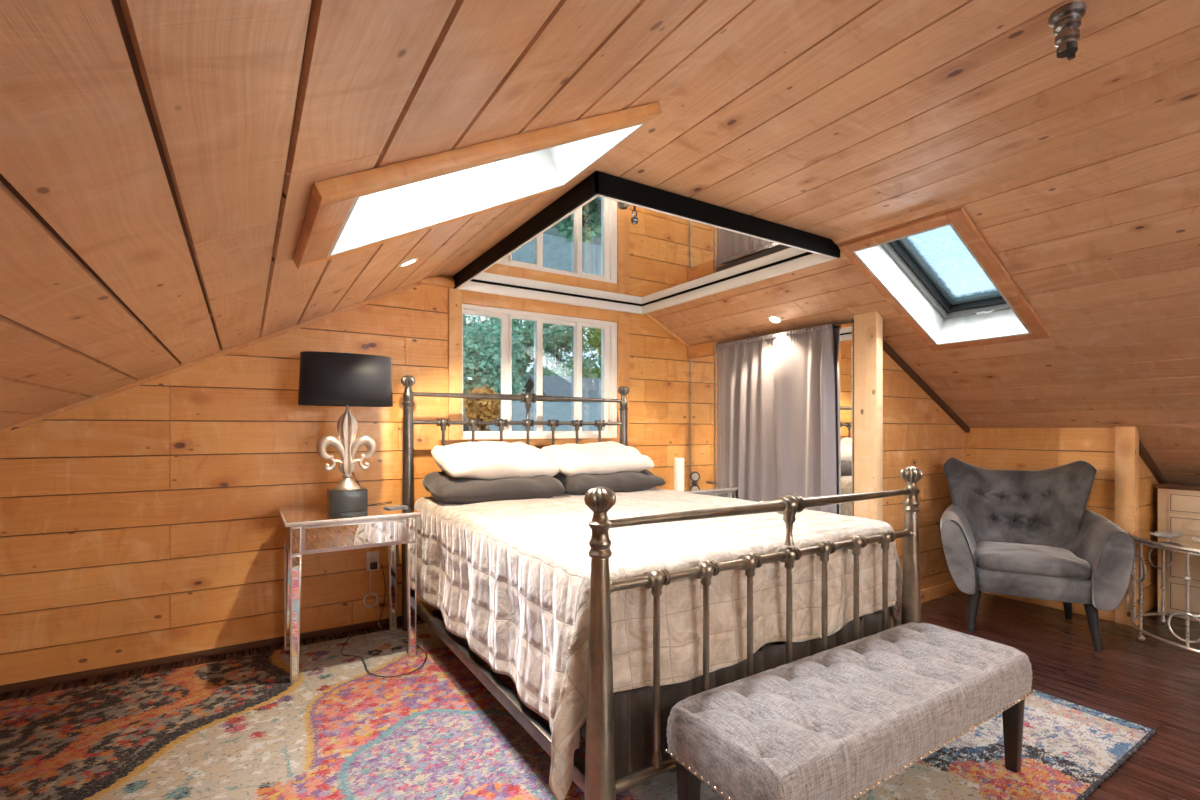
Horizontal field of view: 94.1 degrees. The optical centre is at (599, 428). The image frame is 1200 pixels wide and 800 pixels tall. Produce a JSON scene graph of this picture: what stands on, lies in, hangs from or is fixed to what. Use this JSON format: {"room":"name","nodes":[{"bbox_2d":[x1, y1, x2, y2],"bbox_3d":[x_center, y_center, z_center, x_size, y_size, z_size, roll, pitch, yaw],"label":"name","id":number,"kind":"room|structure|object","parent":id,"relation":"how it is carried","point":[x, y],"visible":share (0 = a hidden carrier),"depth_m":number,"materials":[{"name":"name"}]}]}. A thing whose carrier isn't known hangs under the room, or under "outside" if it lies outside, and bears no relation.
{"room":"bedroom","nodes":[
{"label":"bedroom","id":0,"kind":"room"},
{"bbox_2d":[0,275,698,684],"bbox_3d":[-0.253,0.100,4.130,7.100,2.200,0.030,0,0,-32],"label":"wall","id":1,"kind":"structure","parent":0,"point":[142,522],"depth_m":2.96,"materials":[{"name":"brown wood"}]},
{"bbox_2d":[0,282,421,434],"bbox_3d":[-2.150,-0.324,2.900,2.480,1.262,0.012,0,0,-32],"label":"trim","id":2,"kind":"structure","parent":1,"relation":"attached to","point":[126,387],"depth_m":2.91,"materials":[{"name":"brown wood"}]},
{"bbox_2d":[0,610,441,693],"bbox_3d":[-1.217,1.183,3.492,4.690,0.035,0.014,0,0,-32],"label":"baseboard","id":3,"kind":"structure","parent":1,"relation":"attached to","point":[40,682],"depth_m":2.88,"materials":[{"name":"brown wood"}]},
{"bbox_2d":[366,551,378,570],"bbox_3d":[-1.378,0.800,3.391,0.074,0.116,0.011,0,0,-32],"label":"wall outlet","id":4,"kind":"object","parent":1,"relation":"attached to","point":[372,556],"visible":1,"depth_m":3.38,"materials":[{"name":"white plastic"}]},
{"bbox_2d":[370,562,376,569],"bbox_3d":[-1.366,0.826,3.375,0.038,0.039,0.032,0,0,-32],"label":"plug","id":5,"kind":"object","parent":4,"relation":"attached to","point":[373,565],"visible":1,"depth_m":3.36,"materials":[{"name":"black plastic"}]},
{"bbox_2d":[363,570,380,626],"bbox_3d":[-1.367,1.012,3.352,0.098,0.364,0.052,0,0,-32],"label":"charging cable","id":6,"kind":"object","parent":5,"relation":"hanging from","point":[367,594],"visible":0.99,"depth_m":3.37,"materials":[{"name":"white plastic"}]},
{"bbox_2d":[419,277,454,287],"bbox_3d":[-1.042,-0.943,3.581,0.220,0.045,0.050,0,0,-32],"label":"trim","id":7,"kind":"structure","parent":1,"relation":"attached to","point":[434,281],"depth_m":3.57,"materials":[{"name":"brown wood"}]},
{"bbox_2d":[439,287,636,445],"bbox_3d":[-0.413,-0.403,4.046,1.520,1.035,0.230,0,0,-32],"label":"window","id":8,"kind":"structure","parent":1,"relation":"in","point":[614,333],"depth_m":4.02,"materials":[{"name":"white wood"}]},
{"bbox_2d":[645,313,688,346],"bbox_3d":[0.570,-0.809,4.623,0.480,0.262,0.020,0,0,-32],"label":"trim","id":9,"kind":"structure","parent":1,"relation":"attached to","point":[648,315],"depth_m":4.60,"materials":[{"name":"brown wood"}]},
{"bbox_2d":[687,341,716,358],"bbox_3d":[0.839,-0.652,4.624,0.045,0.105,0.307,0,0,-32],"label":"trim","id":10,"kind":"structure","parent":1,"relation":"attached to","point":[707,348],"depth_m":4.59,"materials":[{"name":"brown wood"}]},
{"bbox_2d":[0,0,787,429],"bbox_3d":[-0.473,-0.358,0.284,2.653,1.347,6.287,0,0,-32],"label":"ceiling","id":11,"kind":"structure","parent":0,"point":[161,161],"depth_m":1.01,"materials":[{"name":"brown wood"}]},
{"bbox_2d":[399,258,417,266],"bbox_3d":[-0.908,-0.789,2.648,0.085,0.046,0.096,0,0,-27],"label":"recessed light","id":12,"kind":"object","parent":11,"relation":"in","point":[411,261],"visible":1,"depth_m":2.64,"materials":[{"name":"white plastic"}]},
{"bbox_2d":[293,102,660,268],"bbox_3d":[-0.436,-0.943,1.684,1.070,0.892,0.640,0,0,-32],"label":"window","id":13,"kind":"structure","parent":11,"relation":"attached to","point":[355,212],"depth_m":1.79,"materials":[{"name":"brown wood"}]},
{"bbox_2d":[0,591,1199,799],"bbox_3d":[1.440,1.230,1.511,7.150,0.060,6.407,0,0,-32],"label":"floor","id":14,"kind":"structure","parent":0,"point":[1153,683],"depth_m":2.79,"materials":[{"name":"brown wood"}]},
{"bbox_2d":[0,620,1156,799],"bbox_3d":[-0.428,1.194,2.189,4.465,0.011,2.785,0,0,-32],"label":"rug","id":15,"kind":"object","parent":14,"relation":"on","point":[238,728],"visible":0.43,"depth_m":2.13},
{"bbox_2d":[279,501,421,682],"bbox_3d":[-1.334,0.811,2.974,0.624,0.755,0.520,0,0,-32],"label":"nightstand","id":16,"kind":"object","parent":15,"relation":"on","point":[309,530],"visible":0.94,"depth_m":2.80,"materials":[{"name":"beige paint"}]},
{"bbox_2d":[284,526,288,549],"bbox_3d":[-1.583,0.524,2.825,0.003,0.115,0.390,0,0,-32],"label":"mirror","id":17,"kind":"object","parent":16,"relation":"attached to","point":[286,529],"depth_m":2.82,"materials":[{"name":"silver metal"}]},
{"bbox_2d":[286,546,289,646],"bbox_3d":[-1.685,0.818,3.007,0.058,0.702,0.023,0,0,13],"label":"mirror","id":18,"kind":"object","parent":16,"relation":"attached to","point":[287,552],"depth_m":3.00,"materials":[{"name":"silver metal"}]},
{"bbox_2d":[289,528,299,677],"bbox_3d":[-1.443,0.818,2.625,0.058,0.702,0.023,0,0,13],"label":"mirror","id":19,"kind":"object","parent":16,"relation":"attached to","point":[294,533],"depth_m":2.62,"materials":[{"name":"silver metal"}]},
{"bbox_2d":[298,351,392,512],"bbox_3d":[-1.323,0.011,3.025,0.249,0.847,0.543,0,0,41],"label":"table lamp","id":20,"kind":"object","parent":16,"relation":"on","point":[347,379],"visible":1,"depth_m":2.94,"materials":[{"name":"silver metal"}]},
{"bbox_2d":[281,501,419,522],"bbox_3d":[-1.334,0.436,2.974,0.608,0.004,0.504,0,0,-32],"label":"mirror","id":21,"kind":"object","parent":16,"relation":"on","point":[374,512],"depth_m":2.85,"materials":[{"name":"silver metal"}]},
{"bbox_2d":[305,520,404,549],"bbox_3d":[-1.198,0.522,2.760,0.454,0.102,0.004,0,0,-32],"label":"mirror","id":22,"kind":"object","parent":16,"relation":"attached to","point":[347,535],"depth_m":2.75,"materials":[{"name":"silver metal"}]},
{"bbox_2d":[390,545,395,626],"bbox_3d":[-1.215,0.818,3.305,0.023,0.702,0.058,0,0,13],"label":"mirror","id":23,"kind":"object","parent":16,"relation":"attached to","point":[392,547],"depth_m":3.29,"materials":[{"name":"silver metal"}]},
{"bbox_2d":[383,505,407,508],"bbox_3d":[-1.125,0.429,3.077,0.070,0.009,0.110,0,0,43],"label":"phone","id":24,"kind":"object","parent":16,"relation":"on","point":[394,506],"visible":1,"depth_m":3.06,"materials":[{"name":"white plastic"}]},
{"bbox_2d":[409,519,414,652],"bbox_3d":[-0.973,0.818,2.924,0.023,0.702,0.058,0,0,13],"label":"mirror","id":25,"kind":"object","parent":16,"relation":"attached to","point":[411,521],"depth_m":2.91,"materials":[{"name":"silver metal"}]},
{"bbox_2d":[341,564,426,676],"bbox_3d":[-1.178,1.004,2.994,0.349,0.368,0.791,0,0,-41],"label":"cable","id":26,"kind":"object","parent":15,"relation":"on","point":[381,564],"visible":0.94,"depth_m":2.95,"materials":[{"name":"black plastic"}]},
{"bbox_2d":[401,375,922,799],"bbox_3d":[0.088,0.434,2.845,1.648,1.509,2.217,0,0,-32],"label":"bed","id":27,"kind":"object","parent":15,"relation":"on","point":[595,776],"visible":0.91,"depth_m":1.86,"materials":[{"name":"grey metal"}]},
{"bbox_2d":[580,613,872,738],"bbox_3d":[0.080,0.885,2.858,1.400,0.200,1.940,0,0,-32],"label":"box spring","id":28,"kind":"object","parent":27,"relation":"on","point":[583,727],"visible":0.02,"depth_m":1.78,"materials":[{"name":"fabric"}]},
{"bbox_2d":[613,614,881,794],"bbox_3d":[0.617,0.930,2.014,1.402,0.300,0.035,0,0,-32],"label":"bed skirt","id":29,"kind":"object","parent":28,"relation":"attached to","point":[633,709],"visible":0.22,"depth_m":1.76,"materials":[{"name":"fabric"}]},
{"bbox_2d":[654,482,737,497],"bbox_3d":[0.634,0.811,4.224,0.624,0.755,0.520,0,0,-32],"label":"nightstand","id":30,"kind":"object","parent":15,"relation":"on","point":[689,487],"visible":0.16,"depth_m":4.13,"materials":[{"name":"beige paint"}]},
{"bbox_2d":[674,458,683,484],"bbox_3d":[0.617,0.327,4.372,0.082,0.212,0.082,0,0,-32],"label":"pillar candle","id":31,"kind":"object","parent":30,"relation":"on","point":[678,462],"visible":1,"depth_m":4.34,"materials":[{"name":"white wax"}]},
{"bbox_2d":[690,472,699,482],"bbox_3d":[0.763,0.388,4.488,0.080,0.092,0.028,0,0,6],"label":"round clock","id":32,"kind":"object","parent":30,"relation":"on","point":[694,476],"visible":1,"depth_m":4.47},
{"bbox_2d":[654,482,736,491],"bbox_3d":[0.634,0.436,4.224,0.608,0.004,0.504,0,0,-32],"label":"mirror","id":33,"kind":"object","parent":30,"relation":"on","point":[688,486],"depth_m":4.15,"materials":[{"name":"silver metal"}]},
{"bbox_2d":[709,493,729,497],"bbox_3d":[0.770,0.522,4.010,0.454,0.102,0.004,0,0,-32],"label":"mirror","id":34,"kind":"object","parent":30,"relation":"attached to","point":[712,494],"depth_m":4.08,"materials":[{"name":"silver metal"}]},
{"bbox_2d":[665,622,1035,799],"bbox_3d":[0.847,0.974,1.763,1.323,0.429,0.422,0,0,-32],"label":"tufted bench","id":35,"kind":"object","parent":15,"relation":"on","point":[840,722],"visible":1,"depth_m":1.57,"materials":[{"name":"grey fabric"}]},
{"bbox_2d":[715,347,716,484],"bbox_3d":[1.201,0.270,4.074,0.024,1.860,1.006,0,0,-32],"label":"mirrored closet door","id":36,"kind":"structure","parent":14,"relation":"on","point":[715,347],"depth_m":4.49,"materials":[{"name":"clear mirror"}]},
{"bbox_2d":[940,457,1134,650],"bbox_3d":[2.614,0.699,3.451,0.885,1.009,0.764,0,0,31],"label":"wingback armchair","id":37,"kind":"object","parent":14,"relation":"on","point":[1021,533],"visible":1,"depth_m":3.38,"materials":[{"name":"grey fabric"}]},
{"bbox_2d":[973,541,1090,578],"bbox_3d":[2.571,0.775,3.378,0.548,0.113,0.549,0,0,31],"label":"seat cushion","id":38,"kind":"object","parent":37,"relation":"on","point":[1005,559],"depth_m":3.23,"materials":[{"name":"grey fabric"}]},
{"bbox_2d":[1127,529,1199,652],"bbox_3d":[3.461,0.908,3.027,0.882,0.584,0.881,0,0,-32],"label":"round side table","id":39,"kind":"object","parent":14,"relation":"on","point":[1185,543],"visible":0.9,"depth_m":3.16,"materials":[{"name":"silver metal"}]},
{"bbox_2d":[1150,531,1184,538],"bbox_3d":[3.142,0.591,3.098,0.179,0.029,0.105,0,0,-10],"label":"shell dish","id":40,"kind":"object","parent":39,"relation":"on","point":[1166,534],"visible":1,"depth_m":3.09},
{"bbox_2d":[1192,536,1199,542],"bbox_3d":[3.177,0.591,2.899,0.122,0.029,0.212,0,0,12],"label":"shell dish","id":41,"kind":"object","parent":39,"relation":"on","point":[1195,538],"visible":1,"depth_m":2.97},
{"bbox_2d":[1155,482,1199,620],"bbox_3d":[3.970,0.781,3.321,0.317,0.838,0.920,0,0,-32],"label":"dresser","id":42,"kind":"object","parent":14,"relation":"on","point":[1178,503],"visible":0.83,"depth_m":3.55,"materials":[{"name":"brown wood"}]},
{"bbox_2d":[690,355,714,483],"bbox_3d":[0.852,0.302,4.623,0.024,1.795,0.288,0,0,-32],"label":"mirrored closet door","id":43,"kind":"structure","parent":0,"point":[702,369],"depth_m":4.62,"materials":[{"name":"clear mirror"}]},
{"bbox_2d":[441,0,1199,276],"bbox_3d":[1.284,-1.015,1.400,1.550,0.030,6.287,0,0,-32],"label":"ceiling","id":44,"kind":"structure","parent":0,"point":[830,119],"depth_m":1.73,"materials":[{"name":"brown wood"}]},
{"bbox_2d":[453,171,839,313],"bbox_3d":[0.163,-0.955,3.311,1.535,0.086,1.755,0,0,-32],"label":"mirror","id":45,"kind":"object","parent":44,"relation":"attached to","point":[584,248],"visible":1,"depth_m":3.10,"materials":[{"name":"black paint"}]},
{"bbox_2d":[631,206,637,224],"bbox_3d":[0.147,-0.924,2.380,0.034,0.107,0.034,0,0,-32],"label":"ceiling hook","id":46,"kind":"object","parent":45,"relation":"attached to","point":[634,220],"visible":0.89,"depth_m":2.37,"materials":[{"name":"silver metal"}]},
{"bbox_2d":[472,196,809,304],"bbox_3d":[0.163,-0.985,3.311,1.495,0.014,1.715,0,0,-32],"label":"mirror glass","id":47,"kind":"object","parent":45,"relation":"on","point":[596,253],"depth_m":3.19,"materials":[{"name":"clear mirror"}]},
{"bbox_2d":[1048,1,1086,59],"bbox_3d":[1.120,-0.948,1.340,0.072,0.104,0.072,0,0,-32],"label":"ceiling fitting","id":48,"kind":"object","parent":44,"relation":"attached to","point":[1065,21],"visible":1,"depth_m":1.32,"materials":[{"name":"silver metal"}]},
{"bbox_2d":[1056,40,1077,57],"bbox_3d":[1.120,-0.910,1.340,0.040,0.016,0.040,0,0,-32],"label":"socket","id":49,"kind":"object","parent":48,"relation":"attached to","point":[1065,48],"depth_m":1.33,"materials":[{"name":"black metal"}]},
{"bbox_2d":[1048,1,1086,28],"bbox_3d":[1.120,-0.987,1.340,0.072,0.026,0.072,0,0,-32],"label":"cup","id":50,"kind":"object","parent":48,"relation":"on","point":[1073,11],"depth_m":1.32,"materials":[{"name":"silver metal"}]},
{"bbox_2d":[852,319,965,602],"bbox_3d":[2.174,0.240,3.852,1.380,1.920,0.048,0,0,-32],"label":"wall","id":51,"kind":"structure","parent":0,"point":[917,432],"depth_m":3.89,"materials":[{"name":"brown wood"}]},
{"bbox_2d":[833,323,853,515],"bbox_3d":[1.526,0.270,3.562,0.024,1.860,0.198,0,0,-32],"label":"mirrored closet door","id":52,"kind":"structure","parent":51,"relation":"in","point":[843,335],"depth_m":3.52,"materials":[{"name":"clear mirror"}]},
{"bbox_2d":[854,311,882,520],"bbox_3d":[1.643,0.242,3.424,0.065,1.915,0.150,0,0,-32],"label":"wooden post","id":53,"kind":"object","parent":51,"relation":"attached to","point":[868,327],"depth_m":3.39,"materials":[{"name":"beige wood"}]},
{"bbox_2d":[883,340,969,432],"bbox_3d":[2.208,-0.319,3.849,1.315,0.692,0.030,0,0,-32],"label":"trim","id":54,"kind":"structure","parent":51,"relation":"attached to","point":[886,347],"depth_m":3.86,"materials":[{"name":"brown wood"}]},
{"bbox_2d":[649,119,1199,483],"bbox_3d":[3.153,-0.292,2.587,2.918,1.479,6.287,0,0,-32],"label":"ceiling","id":55,"kind":"structure","parent":0,"point":[1103,246],"depth_m":2.80,"materials":[{"name":"brown wood"}]},
{"bbox_2d":[768,315,781,322],"bbox_3d":[1.206,-0.755,3.854,0.085,0.046,0.096,0,0,-27],"label":"recessed light","id":56,"kind":"object","parent":55,"relation":"in","point":[774,319],"visible":1,"depth_m":3.85,"materials":[{"name":"white plastic"}]},
{"bbox_2d":[770,317,778,321],"bbox_3d":[1.205,-0.753,3.853,0.062,0.001,0.062,31,-16,-29],"label":"diffuser","id":57,"kind":"object","parent":56,"relation":"attached to","point":[774,319],"depth_m":3.85,"materials":[{"name":"white plastic"}]},
{"bbox_2d":[716,324,836,513],"bbox_3d":[1.190,0.240,3.983,0.083,1.819,1.068,0,0,-32],"label":"curtain","id":58,"kind":"object","parent":55,"relation":"hanging from","point":[776,416],"visible":0.7,"depth_m":3.86,"materials":[{"name":"grey fabric"}]},
{"bbox_2d":[839,207,1050,350],"bbox_3d":[1.869,-0.864,2.982,1.069,0.763,0.600,0,0,-32],"label":"window","id":59,"kind":"structure","parent":55,"relation":"attached to","point":[889,260],"depth_m":3.12,"materials":[{"name":"brown wood"}]},
{"bbox_2d":[965,428,1114,523],"bbox_3d":[3.015,0.583,3.834,0.030,1.235,0.960,0,0,-32],"label":"wall","id":60,"kind":"structure","parent":0,"point":[1031,449],"depth_m":3.77,"materials":[{"name":"brown wood"}]},
{"bbox_2d":[981,591,1114,621],"bbox_3d":[2.984,1.157,3.838,0.018,0.085,0.880,0,0,-32],"label":"baseboard","id":61,"kind":"structure","parent":60,"relation":"attached to","point":[1077,608],"depth_m":3.72,"materials":[{"name":"brown wood"}]},
{"bbox_2d":[1115,427,1138,625],"bbox_3d":[3.247,0.593,3.445,0.075,1.215,0.095,0,0,-32],"label":"trim","id":62,"kind":"structure","parent":60,"relation":"attached to","point":[1126,438],"depth_m":3.42,"materials":[{"name":"brown wood"}]},
{"bbox_2d":[1139,440,1167,483],"bbox_3d":[3.630,0.242,3.676,0.830,0.465,0.025,0,0,-32],"label":"trim","id":63,"kind":"structure","parent":60,"relation":"attached to","point":[1143,453],"depth_m":3.65,"materials":[{"name":"brown wood"}]},
{"bbox_2d":[1139,455,1158,613],"bbox_3d":[3.647,0.583,3.720,0.935,1.235,0.030,0,0,-32],"label":"wall","id":64,"kind":"structure","parent":0,"point":[1148,494],"depth_m":3.68,"materials":[{"name":"brown wood"}]},
{"label":"outside","id":65,"kind":"structure","parent":0,"visible":0},
{"bbox_3d":[-7.175,3.900,39.278,90.000,0.200,65.993,0,0,-32],"label":"ground","id":66,"kind":"structure","parent":65,"visible":0},
{"bbox_2d":[463,385,500,430],"bbox_3d":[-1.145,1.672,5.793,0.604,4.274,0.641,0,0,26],"label":"bush","id":67,"kind":"object","parent":66,"relation":"on","point":[481,409],"visible":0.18,"depth_m":5.65,"materials":[{"name":"yellow plant"}]},
{"bbox_2d":[463,314,525,400],"bbox_3d":[-3.853,0.232,14.505,3.693,7.147,3.283,0,0,31],"label":"tree","id":68,"kind":"object","parent":66,"relation":"on","point":[479,368],"visible":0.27,"depth_m":14.05,"materials":[{"name":"green plant"}]},
{"bbox_2d":[482,317,545,385],"bbox_3d":[-3.898,-0.654,23.669,3.711,8.918,4.713,0,0,-16],"label":"tree","id":69,"kind":"object","parent":66,"relation":"on","point":[528,350],"visible":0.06,"depth_m":23.27,"materials":[{"name":"green plant"}]},
{"bbox_2d":[463,400,600,430],"bbox_3d":[-0.677,1.660,10.113,3.800,4.280,3.300,0,0,-32],"label":"house","id":70,"kind":"structure","parent":66,"relation":"on","point":[561,411],"depth_m":9.70,"materials":[{"name":"blue"}]},
{"bbox_2d":[520,320,600,386],"bbox_3d":[-2.703,-1.730,32.654,6.494,11.066,6.496,0,0,-29],"label":"tree","id":71,"kind":"object","parent":66,"relation":"on","point":[556,337],"visible":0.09,"depth_m":32.10,"materials":[{"name":"green plant"}]},
{"bbox_2d":[523,375,600,403],"bbox_3d":[-0.096,0.965,20.670,5.500,5.670,4.700,0,0,-32],"label":"house","id":72,"kind":"structure","parent":66,"relation":"on","point":[552,385],"depth_m":19.30,"materials":[{"name":"grey"}]},
{"bbox_2d":[560,327,600,378],"bbox_3d":[0.370,-2.624,41.479,7.102,12.854,5.159,0,0,-32],"label":"tree","id":73,"kind":"object","parent":66,"relation":"on","point":[594,339],"visible":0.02,"depth_m":40.75,"materials":[{"name":"green plant"}]},
{"bbox_3d":[0.080,0.607,2.858,1.400,0.345,1.940,0,0,-32],"label":"mattress","id":74,"kind":"object","parent":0,"visible":0},
{"bbox_2d":[414,488,901,799],"bbox_3d":[0.121,0.716,2.798,1.813,0.658,1.968,0,0,-32],"label":"quilt","id":75,"kind":"object","parent":74,"relation":"on","point":[511,579],"visible":0.73,"depth_m":2.00,"materials":[{"name":"fabric"}]},
{"bbox_2d":[422,471,564,503],"bbox_3d":[-0.617,0.329,3.257,0.751,0.207,0.470,0,0,-30],"label":"pillow","id":76,"kind":"object","parent":75,"relation":"on","point":[445,488],"visible":0.69,"depth_m":3.05,"materials":[{"name":"grey fabric"}]},
{"bbox_2d":[431,441,558,479],"bbox_3d":[-0.618,0.189,3.315,0.687,0.232,0.422,0,0,-34],"label":"pillow","id":77,"kind":"object","parent":76,"relation":"on","point":[486,460],"visible":0.93,"depth_m":3.17,"materials":[{"name":"fabric"}]},
{"bbox_2d":[552,470,665,494],"bbox_3d":[0.025,0.327,3.664,0.733,0.190,0.472,0,0,-35],"label":"pillow","id":78,"kind":"object","parent":75,"relation":"on","point":[626,481],"visible":0.52,"depth_m":3.45,"materials":[{"name":"grey fabric"}]},
{"bbox_2d":[541,441,654,475],"bbox_3d":[-0.019,0.195,3.695,0.686,0.222,0.424,0,0,-30],"label":"pillow","id":79,"kind":"object","parent":78,"relation":"on","point":[610,457],"visible":0.89,"depth_m":3.55,"materials":[{"name":"fabric"}]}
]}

